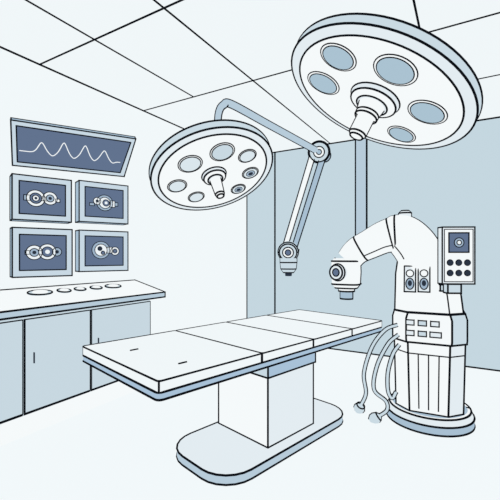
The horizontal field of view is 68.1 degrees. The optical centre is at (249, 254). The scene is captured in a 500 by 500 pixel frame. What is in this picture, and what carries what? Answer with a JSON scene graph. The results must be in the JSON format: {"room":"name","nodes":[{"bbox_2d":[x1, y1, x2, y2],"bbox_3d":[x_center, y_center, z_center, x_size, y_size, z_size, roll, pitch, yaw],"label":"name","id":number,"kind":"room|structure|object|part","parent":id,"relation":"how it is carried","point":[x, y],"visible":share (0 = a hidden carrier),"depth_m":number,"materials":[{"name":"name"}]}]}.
{"room":"operating room","nodes":[
{"label":"operating room","id":0,"kind":"room"},
{"bbox_2d":[0,46,246,333],"bbox_3d":[-2.113,-0.133,2.814,0.110,3.077,8.016,0,0,30],"label":"wall","id":1,"kind":"structure","parent":0,"point":[199,258],"depth_m":4.23,"materials":[{"name":"white paint"}]},
{"bbox_2d":[9,173,71,223],"bbox_3d":[-1.748,-0.450,3.081,0.432,0.362,0.306,0,0,-38],"label":"monitor","id":2,"kind":"object","parent":1,"relation":"attached to","point":[40,199],"visible":1,"depth_m":2.96,"materials":[{"name":"glass"}]},
{"bbox_2d":[10,227,72,277],"bbox_3d":[-1.746,-0.020,3.085,0.436,0.396,0.304,0,0,-38],"label":"monitor","id":3,"kind":"object","parent":1,"relation":"attached to","point":[34,252],"visible":1,"depth_m":2.96,"materials":[{"name":"glass"}]},
{"bbox_2d":[10,117,135,176],"bbox_3d":[-1.522,-0.890,3.232,0.942,0.343,0.454,0,0,-30],"label":"monitor","id":4,"kind":"object","parent":1,"relation":"attached to","point":[34,144],"visible":1,"depth_m":3.09,"materials":[{"name":"glass"}]},
{"bbox_2d":[75,180,128,224],"bbox_3d":[-1.452,-0.489,3.586,0.456,0.382,0.304,0,0,-38],"label":"monitor","id":5,"kind":"object","parent":1,"relation":"attached to","point":[95,202],"visible":1,"depth_m":3.46,"materials":[{"name":"glass"}]},
{"bbox_2d":[75,229,128,271],"bbox_3d":[-1.452,-0.038,3.586,0.456,0.386,0.304,0,0,-38],"label":"monitor","id":6,"kind":"object","parent":1,"relation":"attached to","point":[95,250],"visible":1,"depth_m":3.46,"materials":[{"name":"glass"}]},
{"bbox_2d":[0,349,499,499],"bbox_3d":[0.926,1.450,1.087,7.100,0.100,8.100,0,0,30],"label":"floor","id":7,"kind":"structure","parent":0,"point":[124,447],"depth_m":2.56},
{"bbox_2d":[0,318,22,445],"bbox_3d":[-1.995,0.924,2.473,0.434,0.948,0.716,0,0,30],"label":"base cabinet","id":8,"kind":"object","parent":7,"relation":"on","point":[11,330],"visible":0.99,"depth_m":2.61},
{"bbox_2d":[11,308,90,441],"bbox_3d":[-1.673,0.924,3.022,0.434,0.948,0.550,0,0,30],"label":"base cabinet","id":9,"kind":"object","parent":7,"relation":"on","point":[55,374],"visible":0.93,"depth_m":2.90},
{"bbox_3d":[-1.503,0.810,2.922,0.019,0.688,0.546,0,0,30],"label":"door","id":10,"kind":"part","parent":9,"relation":"part of","materials":[{"name":"blue"}]},
{"bbox_2d":[78,300,150,413],"bbox_3d":[-1.357,0.924,3.560,0.434,0.948,0.690,0,0,30],"label":"base cabinet","id":11,"kind":"object","parent":7,"relation":"on","point":[132,319],"visible":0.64,"depth_m":3.41,"materials":[{"name":"blue"}]},
{"bbox_2d":[0,279,165,320],"bbox_3d":[-1.706,0.360,2.954,0.465,0.176,2.457,0,0,30],"label":"countertop","id":12,"kind":"structure","parent":11,"relation":"on","point":[15,303],"depth_m":3.12,"materials":[{"name":"white"}]},
{"bbox_2d":[27,289,52,295],"bbox_3d":[-1.726,0.309,3.044,0.125,0.044,0.209,0,0,30],"label":"pad","id":13,"kind":"object","parent":12,"relation":"on","point":[39,292],"visible":1,"depth_m":3.02,"materials":[{"name":"white"}]},
{"bbox_2d":[56,288,71,292],"bbox_3d":[-1.618,0.310,3.221,0.103,0.038,0.128,0,0,30],"label":"pad","id":14,"kind":"object","parent":12,"relation":"on","point":[60,290],"visible":1,"depth_m":3.20,"materials":[{"name":"white"}]},
{"bbox_2d":[74,287,86,290],"bbox_3d":[-1.540,0.309,3.356,0.094,0.036,0.117,0,0,30],"label":"pad","id":15,"kind":"object","parent":12,"relation":"on","point":[75,288],"visible":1,"depth_m":3.34,"materials":[{"name":"white"}]},
{"bbox_2d":[89,285,102,289],"bbox_3d":[-1.456,0.309,3.502,0.101,0.038,0.128,0,0,30],"label":"pad","id":16,"kind":"object","parent":12,"relation":"on","point":[94,287],"visible":1,"depth_m":3.48,"materials":[{"name":"white"}]},
{"bbox_2d":[105,284,121,288],"bbox_3d":[-1.357,0.309,3.669,0.114,0.041,0.186,0,0,30],"label":"pad","id":17,"kind":"object","parent":12,"relation":"on","point":[111,286],"visible":1,"depth_m":3.65,"materials":[{"name":"white"}]},
{"bbox_3d":[-1.187,0.810,3.460,0.019,0.688,0.686,0,0,30],"label":"door","id":18,"kind":"part","parent":11,"relation":"part of","materials":[{"name":"blue"}]},
{"bbox_2d":[82,309,381,485],"bbox_3d":[0.073,1.022,3.127,2.514,0.760,1.089,0,0,-45],"label":"table","id":19,"kind":"object","parent":7,"relation":"on","point":[262,367],"visible":1,"depth_m":2.66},
{"bbox_3d":[0.137,1.367,2.891,1.454,0.072,0.663,0,0,-45],"label":"plate","id":20,"kind":"part","parent":19,"relation":"part of","materials":[{"name":"white metal"}]},
{"bbox_2d":[329,210,475,437],"bbox_3d":[1.311,0.517,3.268,1.174,1.815,0.691,0,0,21],"label":"robot","id":21,"kind":"object","parent":7,"relation":"on","point":[429,326],"visible":1,"depth_m":2.98,"materials":[{"name":"metal"}]},
{"bbox_3d":[1.234,-0.097,3.277,0.883,0.514,0.364,0,0,30],"label":"arm","id":22,"kind":"part","parent":21,"relation":"part of"},
{"bbox_3d":[1.343,-0.339,3.206,0.115,0.102,0.114,0,0,30],"label":"shoulder knob","id":23,"kind":"part","parent":21,"relation":"part of","materials":[{"name":"white plastic"}]},
{"bbox_2d":[403,265,415,292],"bbox_3d":[1.315,0.197,3.040,0.097,0.224,0.068,0,0,26],"label":"switch","id":24,"kind":"object","parent":21,"relation":"attached to","point":[409,271],"depth_m":3.03,"materials":[{"name":"white plastic"}]},
{"bbox_2d":[417,267,430,292],"bbox_3d":[1.409,0.194,2.995,0.097,0.224,0.068,0,0,26],"label":"switch","id":25,"kind":"object","parent":21,"relation":"attached to","point":[423,273],"depth_m":2.98,"materials":[{"name":"white plastic"}]},
{"bbox_3d":[1.546,0.139,2.852,0.052,0.051,0.022,0,0,3],"label":"knob","id":26,"kind":"part","parent":21,"relation":"part of","materials":[{"name":"blue plastic"}]},
{"bbox_3d":[1.546,0.059,2.852,0.052,0.051,0.022,0,0,3],"label":"knob","id":27,"kind":"part","parent":21,"relation":"part of","materials":[{"name":"plastic"}]},
{"bbox_3d":[1.613,0.004,2.895,0.257,0.452,0.082,0,0,3],"label":"display panel","id":28,"kind":"part","parent":21,"relation":"part of","materials":[{"name":"white plastic"}]},
{"bbox_3d":[1.611,0.139,2.849,0.052,0.051,0.022,0,0,3],"label":"knob","id":29,"kind":"part","parent":21,"relation":"part of","materials":[{"name":"plastic"}]},
{"bbox_3d":[1.611,0.059,2.849,0.052,0.051,0.022,0,0,3],"label":"knob","id":30,"kind":"part","parent":21,"relation":"part of","materials":[{"name":"plastic"}]},
{"bbox_3d":[1.676,0.139,2.846,0.052,0.051,0.022,0,0,3],"label":"knob","id":31,"kind":"part","parent":21,"relation":"part of","materials":[{"name":"plastic"}]},
{"bbox_3d":[1.676,0.059,2.846,0.052,0.051,0.022,0,0,3],"label":"knob","id":32,"kind":"part","parent":21,"relation":"part of","materials":[{"name":"blue plastic"}]},
{"bbox_2d":[0,0,499,151],"bbox_3d":[0.927,-1.711,1.084,7.105,0.108,8.105,0,0,30],"label":"ceiling","id":33,"kind":"structure","parent":0,"point":[175,61],"depth_m":2.93,"materials":[{"name":"white tile"}]},
{"bbox_2d":[149,98,330,275],"bbox_3d":[0.092,-0.672,4.400,1.125,1.933,3.010,0,0,30],"label":"lamp","id":34,"kind":"object","parent":33,"relation":"hanging from","point":[218,162],"visible":1,"depth_m":3.58,"materials":[{"name":"metal"}]},
{"bbox_3d":[-0.308,-0.644,3.542,0.102,0.222,0.178,0,0,-36],"label":"handle","id":35,"kind":"part","parent":34,"relation":"part of","materials":[{"name":"white plastic"}]},
{"bbox_3d":[0.767,-0.754,5.253,0.647,1.351,0.157,0,0,-12],"label":"arm","id":36,"kind":"part","parent":34,"relation":"part of","materials":[{"name":"metal"}]},
{"bbox_2d":[291,12,482,149],"bbox_3d":[0.950,-1.256,2.751,1.322,0.813,1.374,0,0,30],"label":"lamp","id":37,"kind":"object","parent":33,"relation":"hanging from","point":[381,79],"visible":1,"depth_m":2.48,"materials":[{"name":"white metal"}]},
{"bbox_3d":[0.867,-1.004,2.750,0.244,0.309,0.222,0,0,30],"label":"handle","id":38,"kind":"part","parent":37,"relation":"part of","materials":[{"name":"white plastic"}]},
{"bbox_2d":[247,116,499,371],"bbox_3d":[2.950,-0.133,4.529,7.108,3.084,0.114,0,0,30],"label":"wall","id":39,"kind":"structure","parent":0,"point":[458,183],"depth_m":5.17,"materials":[{"name":"blue paint"}]},
{"bbox_2d":[355,139,367,234],"bbox_3d":[1.581,-0.906,5.263,0.175,1.532,0.047,0,0,30],"label":"trim","id":40,"kind":"structure","parent":39,"relation":"attached to","point":[361,147],"depth_m":5.25,"materials":[{"name":"blue metal"}]}
]}

